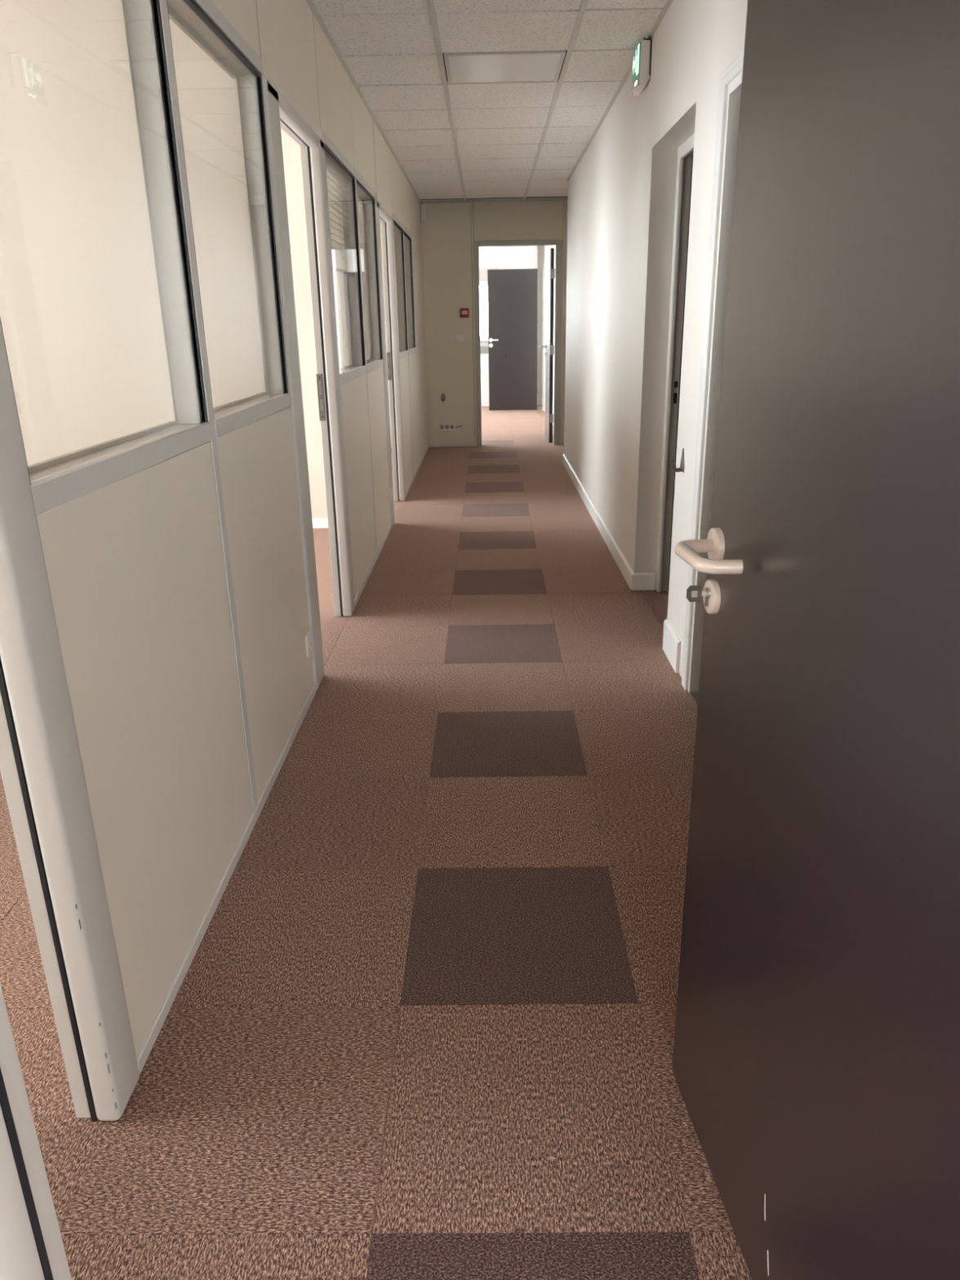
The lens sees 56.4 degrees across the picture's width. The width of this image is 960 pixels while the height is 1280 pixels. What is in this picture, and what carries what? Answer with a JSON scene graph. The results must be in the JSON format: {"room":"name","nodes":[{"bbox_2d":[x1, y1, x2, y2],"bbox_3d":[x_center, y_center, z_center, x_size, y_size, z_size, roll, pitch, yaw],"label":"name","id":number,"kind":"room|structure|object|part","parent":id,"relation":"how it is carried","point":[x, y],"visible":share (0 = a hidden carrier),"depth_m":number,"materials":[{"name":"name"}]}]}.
{"room":"office corridor","nodes":[
{"label":"office corridor","id":0,"kind":"room"},
{"bbox_2d":[36,0,429,1074],"bbox_3d":[-0.688,-1.780,5.244,0.087,2.570,9.932,-1,20,1],"label":"wall","id":1,"kind":"structure","parent":0,"point":[177,584],"depth_m":2.15,"materials":[{"name":"white paint"}]},
{"bbox_2d":[0,320,139,1121],"bbox_3d":[-0.713,-0.012,0.990,0.089,2.090,0.803,-1,20,1],"label":"door","id":2,"kind":"structure","parent":1,"relation":"in","point":[42,769],"depth_m":1.43,"materials":[{"name":"light grey painted metal"},{"name":"black rubber"}]},
{"bbox_2d":[0,0,255,515],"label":"window","id":3,"kind":"structure","parent":1,"relation":"in","point":[55,482],"depth_m":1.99,"materials":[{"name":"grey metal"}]},
{"bbox_3d":[-0.715,-0.361,1.784,0.072,0.041,0.923,-1,20,1],"label":"sill","id":4,"kind":"part","parent":3,"relation":"part of","materials":[{"name":"white metal"}]},
{"bbox_3d":[-0.691,-0.834,1.615,0.005,0.951,0.911,-1,20,1],"label":"pane","id":5,"kind":"part","parent":3,"relation":"part of","materials":[{"name":"clear glass"}]},
{"bbox_2d":[224,71,262,394],"bbox_3d":[-0.775,-1.010,3.112,0.038,2.550,0.014,-1,20,1],"label":"trim","id":6,"kind":"structure","parent":3,"relation":"attached to","point":[228,80],"depth_m":2.98,"materials":[{"name":"beige metal"}]},
{"bbox_3d":[-0.703,0.157,1.967,0.078,1.056,0.917,-1,20,1],"label":"panel","id":7,"kind":"part","parent":1,"relation":"part of","materials":[{"name":"white paint"}]},
{"bbox_3d":[-0.708,-0.483,2.252,0.082,2.132,0.042,-1,20,1],"label":"post","id":8,"kind":"part","parent":1,"relation":"part of","materials":[{"name":"white metal"}]},
{"bbox_2d":[166,0,290,438],"bbox_3d":[-0.715,-1.155,2.518,0.088,1.045,0.908,-1,20,1],"label":"window","id":9,"kind":"structure","parent":1,"relation":"in","point":[201,20],"depth_m":2.83,"materials":[{"name":"grey metal"}]},
{"bbox_3d":[-0.709,-0.682,2.686,0.072,0.041,0.908,-1,20,1],"label":"sill","id":10,"kind":"part","parent":9,"relation":"part of","materials":[{"name":"grey metal"}]},
{"bbox_3d":[-0.684,-1.155,2.517,0.005,0.951,0.896,-1,20,1],"label":"pane","id":11,"kind":"part","parent":9,"relation":"part of","materials":[{"name":"clear glass"}]},
{"bbox_3d":[-0.726,-1.850,2.259,0.078,0.437,0.945,-1,20,1],"label":"panel","id":12,"kind":"part","parent":1,"relation":"part of","materials":[{"name":"beige paint"}]},
{"bbox_3d":[-0.696,-0.167,2.877,0.078,1.056,0.919,-1,20,1],"label":"panel","id":13,"kind":"part","parent":1,"relation":"part of","materials":[{"name":"white paint"}]},
{"bbox_3d":[-0.711,-1.310,2.954,0.082,1.045,0.017,-1,20,1],"label":"post","id":14,"kind":"part","parent":1,"relation":"part of","materials":[{"name":"grey metal"}]},
{"bbox_3d":[-0.719,-2.169,3.216,0.078,0.478,1.048,-1,20,1],"label":"panel","id":15,"kind":"part","parent":1,"relation":"part of","materials":[{"name":"beige paint"}]},
{"bbox_2d":[263,76,355,690],"bbox_3d":[-0.693,-0.961,3.657,0.089,2.090,1.075,-1,20,1],"label":"door","id":16,"kind":"structure","parent":1,"relation":"in","point":[280,113],"depth_m":3.78,"materials":[{"name":"light grey painted metal"},{"name":"black rubber"}]},
{"bbox_3d":[-0.720,-1.098,4.052,0.029,0.205,0.002,-1,20,1],"label":"strike plate","id":17,"kind":"part","parent":16,"relation":"part of","materials":[{"name":"grey metal"}]},
{"bbox_2d":[305,630,313,657],"bbox_3d":[-0.642,0.014,3.369,0.013,0.084,0.084,-1,20,1],"label":"power outlet","id":18,"kind":"object","parent":1,"relation":"attached to","point":[308,640],"visible":1,"depth_m":3.34,"materials":[{"name":"beige plastic"}]},
{"bbox_3d":[-0.703,-1.675,3.983,0.082,1.045,0.018,-1,20,1],"label":"post","id":19,"kind":"part","parent":1,"relation":"part of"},
{"bbox_3d":[-0.712,-2.538,4.194,0.078,0.437,1.018,-1,20,1],"label":"panel","id":20,"kind":"part","parent":1,"relation":"part of","materials":[{"name":"beige paint"}]},
{"bbox_2d":[322,130,366,384],"bbox_3d":[-0.700,-1.843,4.454,0.088,1.045,0.982,-1,20,1],"label":"window","id":21,"kind":"structure","parent":1,"relation":"in","point":[353,283],"depth_m":4.87,"materials":[{"name":"grey metal"}]},
{"bbox_2d":[324,154,354,276],"bbox_3d":[-0.706,-2.061,4.378,0.029,0.480,0.930,-1,20,1],"label":"blind","id":22,"kind":"object","parent":21,"relation":"attached to","point":[331,166],"visible":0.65,"depth_m":4.44,"materials":[{"name":"grey plastic"}]},
{"bbox_3d":[-0.695,-1.962,4.116,0.002,0.450,0.002,-1,20,1],"label":"cord","id":23,"kind":"part","parent":22,"relation":"part of","materials":[{"name":"grey plastic"}]},
{"bbox_3d":[-0.692,-2.071,4.423,0.002,0.450,0.002,-1,20,1],"label":"cord","id":24,"kind":"part","parent":22,"relation":"part of","materials":[{"name":"grey plastic"}]},
{"bbox_3d":[-0.702,-1.841,4.456,0.026,0.014,0.930,-1,20,1],"label":"rail","id":25,"kind":"part","parent":22,"relation":"part of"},
{"bbox_3d":[-0.690,-2.165,4.686,0.002,0.450,0.002,-1,20,1],"label":"cord","id":26,"kind":"part","parent":22,"relation":"part of","materials":[{"name":"grey plastic"}]},
{"bbox_3d":[-0.694,-1.370,4.622,0.072,0.041,0.982,-1,20,1],"label":"sill","id":27,"kind":"part","parent":21,"relation":"part of","materials":[{"name":"grey metal"}]},
{"bbox_3d":[-0.682,-0.849,4.797,0.078,1.056,0.994,-1,20,1],"label":"panel","id":28,"kind":"part","parent":1,"relation":"part of","materials":[{"name":"beige plastic"}]},
{"bbox_3d":[-0.705,-2.876,5.145,0.078,0.437,0.976,-1,20,1],"label":"panel","id":29,"kind":"part","parent":1,"relation":"part of","materials":[{"name":"beige paint"}]},
{"bbox_3d":[-0.687,-1.501,5.115,0.082,2.132,0.035,-1,20,1],"label":"post","id":30,"kind":"part","parent":1,"relation":"part of","materials":[{"name":"grey metal"}]},
{"bbox_2d":[355,169,383,373],"bbox_3d":[-0.694,-2.162,5.351,0.088,1.045,0.853,-1,20,1],"label":"window","id":31,"kind":"structure","parent":1,"relation":"in","point":[365,193],"depth_m":5.46,"materials":[{"name":"grey metal"}]},
{"bbox_3d":[-0.663,-2.163,5.351,0.005,0.951,0.841,-1,20,1],"label":"pane","id":32,"kind":"part","parent":31,"relation":"part of","materials":[{"name":"clear glass"}]},
{"bbox_3d":[-0.701,-3.048,5.629,0.082,0.438,0.036,-1,20,1],"label":"post","id":33,"kind":"part","parent":1,"relation":"part of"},
{"bbox_3d":[-0.690,-2.308,5.761,0.082,1.045,0.017,-1,20,1],"label":"post","id":34,"kind":"part","parent":1,"relation":"part of","materials":[{"name":"grey metal"}]},
{"bbox_3d":[-0.675,-1.174,5.711,0.078,1.056,0.864,-1,20,1],"label":"panel","id":35,"kind":"part","parent":1,"relation":"part of","materials":[{"name":"beige plastic"}]},
{"bbox_3d":[-0.697,-3.196,6.107,0.078,0.478,0.948,-1,20,1],"label":"panel","id":36,"kind":"part","parent":1,"relation":"part of","materials":[{"name":"beige paint"}]},
{"bbox_2d":[387,488,391,503],"bbox_3d":[-0.622,-0.988,6.149,0.013,0.084,0.084,-1,20,1],"label":"power outlet","id":37,"kind":"object","parent":1,"relation":"attached to","point":[388,491],"visible":1,"depth_m":6.12,"materials":[{"name":"beige plastic"}]},
{"bbox_2d":[375,199,405,526],"bbox_3d":[-0.672,-1.962,6.474,0.089,2.090,1.095,-1,20,1],"label":"door","id":38,"kind":"structure","parent":1,"relation":"in","point":[392,360],"depth_m":6.74,"materials":[{"name":"white painted metal"},{"name":"black rubber"}]},
{"bbox_3d":[-0.699,-2.106,6.888,0.029,0.205,0.002,-1,20,1],"label":"strike plate","id":39,"kind":"part","parent":38,"relation":"part of","materials":[{"name":"grey metal"}]},
{"bbox_3d":[-0.691,-3.529,6.981,0.078,0.437,0.898,-1,20,1],"label":"panel","id":40,"kind":"part","parent":1,"relation":"part of","materials":[{"name":"beige paint"}]},
{"bbox_2d":[392,213,408,359],"bbox_3d":[-0.680,-2.829,7.227,0.088,1.045,0.875,-1,20,1],"label":"window","id":41,"kind":"structure","parent":1,"relation":"in","point":[397,224],"depth_m":7.29,"materials":[{"name":"grey metal"}]},
{"bbox_3d":[-0.685,-3.827,7.820,0.078,0.437,0.858,-1,20,1],"label":"panel","id":42,"kind":"part","parent":1,"relation":"part of","materials":[{"name":"beige paint"}]},
{"bbox_3d":[-0.661,-1.836,7.571,0.078,1.056,0.884,-1,20,1],"label":"panel","id":43,"kind":"part","parent":1,"relation":"part of","materials":[{"name":"beige plastic"}]},
{"bbox_3d":[-0.666,-2.470,7.839,0.082,2.132,0.038,-1,20,1],"label":"post","id":44,"kind":"part","parent":1,"relation":"part of","materials":[{"name":"grey metal"}]},
{"bbox_2d":[403,225,416,355],"bbox_3d":[-0.673,-3.128,8.068,0.088,1.045,0.834,-1,20,1],"label":"window","id":45,"kind":"structure","parent":1,"relation":"in","point":[407,235],"depth_m":8.12,"materials":[{"name":"grey metal"}]},
{"bbox_3d":[-0.669,-3.271,8.470,0.082,1.045,0.018,-1,20,1],"label":"post","id":46,"kind":"part","parent":1,"relation":"part of","materials":[{"name":"grey metal"}]},
{"bbox_3d":[-0.655,-2.140,8.428,0.078,1.056,0.846,-1,20,1],"label":"panel","id":47,"kind":"part","parent":1,"relation":"part of","materials":[{"name":"beige plastic"}]},
{"bbox_3d":[-0.662,-3.103,8.921,0.078,2.540,0.716,-1,20,1],"label":"full panel","id":48,"kind":"part","parent":1,"relation":"part of","materials":[{"name":"beige plastic"}]},
{"bbox_3d":[-0.657,-3.341,9.590,0.078,2.540,0.696,-1,20,1],"label":"full panel","id":49,"kind":"part","parent":1,"relation":"part of","materials":[{"name":"beige plastic"}]},
{"bbox_2d":[280,128,368,518],"bbox_3d":[-1.939,-2.013,5.948,2.431,2.580,0.100,-1,20,1],"label":"wall","id":50,"kind":"structure","parent":0,"point":[291,148],"depth_m":5.82,"materials":[{"name":"white paint"}]},
{"bbox_2d":[311,518,328,528],"bbox_3d":[-1.918,-0.813,6.317,2.412,0.070,0.008,-1,20,1],"label":"baseboard","id":51,"kind":"structure","parent":50,"relation":"attached to","point":[317,522],"depth_m":6.30,"materials":[{"name":"white paint"}]},
{"bbox_2d":[0,404,751,1279],"bbox_3d":[-0.631,-0.823,6.566,7.800,0.121,19.116,-1,20,1],"label":"floor","id":52,"kind":"structure","parent":0,"point":[421,1024],"depth_m":1.99,"materials":[{"name":"brown carpet"}]},
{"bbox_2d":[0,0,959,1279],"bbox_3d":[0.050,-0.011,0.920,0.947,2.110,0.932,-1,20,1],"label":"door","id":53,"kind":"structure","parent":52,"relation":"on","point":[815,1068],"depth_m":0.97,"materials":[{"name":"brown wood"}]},
{"bbox_2d":[686,585,706,602],"bbox_3d":[0.327,-0.070,1.341,0.035,0.025,0.004,-3,20,-5],"label":"key","id":54,"kind":"object","parent":53,"relation":"attached to","point":[694,593],"visible":1,"depth_m":1.34,"materials":[{"name":"metal"}]},
{"bbox_3d":[0.317,-0.118,1.260,0.065,0.020,0.142,-2,20,-3],"label":"lever","id":55,"kind":"part","parent":53,"relation":"part of","materials":[{"name":"beige metal"}]},
{"bbox_2d":[379,221,391,447],"bbox_3d":[-1.909,-3.449,9.985,2.431,2.580,0.100,-1,20,1],"label":"wall","id":56,"kind":"structure","parent":0,"point":[380,221],"depth_m":9.91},
{"bbox_2d":[306,0,672,203],"bbox_3d":[-0.676,-3.332,5.613,7.800,0.152,19.000,-1,20,1],"label":"ceiling","id":57,"kind":"structure","parent":0,"point":[503,141],"depth_m":4.81,"materials":[{"name":"tile"}]},
{"bbox_2d":[443,50,565,84],"bbox_3d":[0.119,-2.889,4.509,0.580,0.023,0.570,-1,20,1],"label":"recessed light","id":58,"kind":"object","parent":57,"relation":"in","point":[533,66],"visible":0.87,"depth_m":4.48,"materials":[{"name":"white plastic"}]},
{"bbox_2d":[420,198,568,447],"bbox_3d":[0.500,-3.239,9.262,2.460,2.590,1.550,-1,20,1],"label":"wall","id":59,"kind":"structure","parent":0,"point":[449,233],"depth_m":9.78,"materials":[{"name":"beige paint"}]},
{"bbox_2d":[420,203,427,221],"bbox_3d":[-0.596,-4.542,9.504,0.068,0.170,0.056,-1,20,1],"label":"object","id":60,"kind":"structure","parent":59,"relation":"attached to","point":[424,217],"depth_m":9.48,"materials":[{"name":"beige plastic"}]},
{"bbox_2d":[440,393,445,401],"bbox_3d":[-0.418,-2.752,10.148,0.052,0.094,0.040,-1,20,1],"label":"outlet","id":61,"kind":"object","parent":59,"relation":"attached to","point":[442,397],"visible":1,"depth_m":10.15,"materials":[{"name":"grey plastic"}]},
{"bbox_3d":[-0.347,-3.477,9.958,0.537,2.540,0.090,-1,20,1],"label":"panel","id":62,"kind":"part","parent":59,"relation":"part of","materials":[{"name":"beige paint"}]},
{"bbox_2d":[438,424,462,431],"bbox_3d":[-0.341,-2.437,10.259,0.263,0.067,0.041,-1,20,1],"label":"socket","id":63,"kind":"object","parent":59,"relation":"attached to","point":[441,427],"visible":1,"depth_m":10.24,"materials":[{"name":"white plastic"}]},
{"bbox_2d":[454,333,463,342],"bbox_3d":[-0.232,-3.357,9.943,0.100,0.084,0.018,-1,20,1],"label":"light switch","id":64,"kind":"object","parent":59,"relation":"attached to","point":[458,337],"visible":1,"depth_m":9.94,"materials":[{"name":"white plastic"}]},
{"bbox_2d":[460,308,469,317],"bbox_3d":[-0.168,-3.598,9.841,0.096,0.096,0.047,-1,20,1],"label":"fire alarm","id":65,"kind":"object","parent":59,"relation":"attached to","point":[464,313],"visible":1,"depth_m":9.82,"materials":[{"name":"red plastic"}]},
{"bbox_3d":[-0.064,-3.466,9.959,0.022,2.570,0.093,-1,20,1],"label":"post","id":66,"kind":"part","parent":59,"relation":"part of","materials":[{"name":"grey metal"}]},
{"bbox_2d":[473,239,563,446],"bbox_3d":[0.432,-3.421,10.396,0.958,2.175,0.912,-1,20,1],"label":"door","id":67,"kind":"structure","parent":59,"relation":"in","point":[552,273],"depth_m":10.02,"materials":[{"name":"laminate"}]},
{"bbox_3d":[0.408,-4.498,9.590,0.952,0.395,0.090,-1,20,1],"label":"panel","id":68,"kind":"part","parent":59,"relation":"part of","materials":[{"name":"beige paint"}]},
{"bbox_3d":[0.915,-3.479,9.947,0.020,2.570,0.093,-1,20,1],"label":"post","id":69,"kind":"part","parent":59,"relation":"part of","materials":[{"name":"beige metal"}]},
{"bbox_3d":[1.331,-3.485,9.943,0.807,2.570,0.090,-1,20,1],"label":"panel","id":70,"kind":"part","parent":59,"relation":"part of","materials":[{"name":"beige paint"}]},
{"bbox_2d":[478,245,545,404],"bbox_3d":[0.011,-5.204,14.813,6.200,2.590,0.200,-1,20,1],"label":"wall","id":71,"kind":"structure","parent":0,"point":[490,257],"depth_m":14.51,"materials":[{"name":"white paint"}]},
{"bbox_2d":[479,281,488,340],"bbox_3d":[-0.842,-5.419,14.790,2.300,0.900,0.050,-1,20,1],"label":"window","id":72,"kind":"structure","parent":71,"relation":"in","point":[480,282],"depth_m":14.62,"materials":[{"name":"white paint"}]},
{"bbox_2d":[480,400,540,406],"bbox_3d":[-1.013,-4.005,15.239,4.090,0.080,0.015,-1,20,1],"label":"baseboard","id":73,"kind":"structure","parent":71,"relation":"attached to","point":[483,403],"depth_m":15.22,"materials":[{"name":"white paint"}]},
{"bbox_2d":[487,268,538,410],"bbox_3d":[0.523,-4.668,13.985,0.785,2.091,0.112,-1,20,1],"label":"door","id":74,"kind":"structure","parent":71,"relation":"in","point":[512,294],"depth_m":13.99,"materials":[{"name":"laminate"}]},
{"bbox_2d":[531,245,537,268],"bbox_3d":[0.896,-5.180,14.762,0.090,2.550,0.100,-1,20,1],"label":"trim","id":75,"kind":"structure","parent":71,"relation":"attached to","point":[534,248],"depth_m":14.37,"materials":[{"name":"white paint"}]},
{"bbox_2d":[543,245,555,424],"bbox_3d":[1.040,-4.213,11.974,0.100,2.590,4.200,-1,20,1],"label":"wall","id":76,"kind":"structure","parent":0,"point":[547,247],"depth_m":13.45,"materials":[{"name":"white paint"}]},
{"bbox_2d":[542,266,545,410],"bbox_3d":[0.996,-4.693,14.000,0.025,2.140,0.060,-1,20,1],"label":"trim","id":77,"kind":"structure","parent":76,"relation":"attached to","point":[544,267],"depth_m":13.96,"materials":[{"name":"white paint"}]},
{"bbox_2d":[564,0,747,676],"bbox_3d":[0.882,-1.570,4.546,0.175,2.590,8.570,-1,20,1],"label":"wall","id":78,"kind":"structure","parent":0,"point":[622,189],"depth_m":4.49,"materials":[{"name":"white paint"}]},
{"bbox_2d":[562,453,654,590],"bbox_3d":[0.876,-1.067,6.862,0.122,0.092,4.543,-1,20,1],"label":"baseboard","id":79,"kind":"structure","parent":78,"relation":"attached to","point":[636,581],"depth_m":5.43,"materials":[{"name":"white paint"}]},
{"bbox_2d":[631,37,652,96],"bbox_3d":[0.746,-2.657,4.146,0.058,0.194,0.217,-1,20,1],"label":"exit sign","id":80,"kind":"object","parent":78,"relation":"attached to","point":[642,56],"visible":1,"depth_m":4.07,"materials":[{"name":"white plastic"}]},
{"bbox_3d":[0.721,-2.647,4.077,0.002,0.114,0.038,-1,20,1],"label":"pictogram door","id":81,"kind":"part","parent":80,"relation":"part of","materials":[{"name":"white plastic"}]},
{"bbox_2d":[662,619,680,672],"bbox_3d":[0.799,0.022,3.736,0.014,0.135,0.287,-1,20,1],"label":"baseboard","id":82,"kind":"structure","parent":78,"relation":"attached to","point":[671,642],"depth_m":3.70,"materials":[{"name":"white paint"}]},
{"bbox_2d":[655,133,694,591],"bbox_3d":[1.121,-1.100,3.970,0.424,2.083,0.905,-1,20,1],"label":"door","id":83,"kind":"structure","parent":78,"relation":"in","point":[685,151],"depth_m":4.31,"materials":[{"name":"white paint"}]},
{"bbox_2d":[671,448,684,472],"bbox_3d":[0.774,-0.703,3.496,0.039,0.090,0.068,-1,20,1],"label":"door handle","id":84,"kind":"object","parent":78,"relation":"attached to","point":[681,468],"visible":1,"depth_m":3.49,"materials":[{"name":"grey metal"}]},
{"bbox_3d":[0.792,-0.704,3.496,0.003,0.090,0.068,-1,20,1],"label":"plate","id":85,"kind":"part","parent":84,"relation":"part of","materials":[{"name":"grey metal"}]},
{"bbox_2d":[681,49,744,706],"bbox_3d":[0.864,-0.646,2.710,0.191,2.079,0.992,-1,20,1],"label":"door","id":86,"kind":"structure","parent":78,"relation":"in","point":[731,82],"depth_m":3.01,"materials":[{"name":"white paint"}]},
{"bbox_3d":[0.782,-0.770,3.138,0.020,2.029,0.070,-1,20,1],"label":"casing","id":87,"kind":"part","parent":86,"relation":"part of","materials":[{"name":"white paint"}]},
{"bbox_3d":[0.762,-1.593,2.376,0.020,0.030,0.955,-1,20,1],"label":"casing","id":88,"kind":"part","parent":86,"relation":"part of","materials":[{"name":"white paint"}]},
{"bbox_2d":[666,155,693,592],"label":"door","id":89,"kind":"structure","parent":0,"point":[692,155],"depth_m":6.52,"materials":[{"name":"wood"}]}
]}

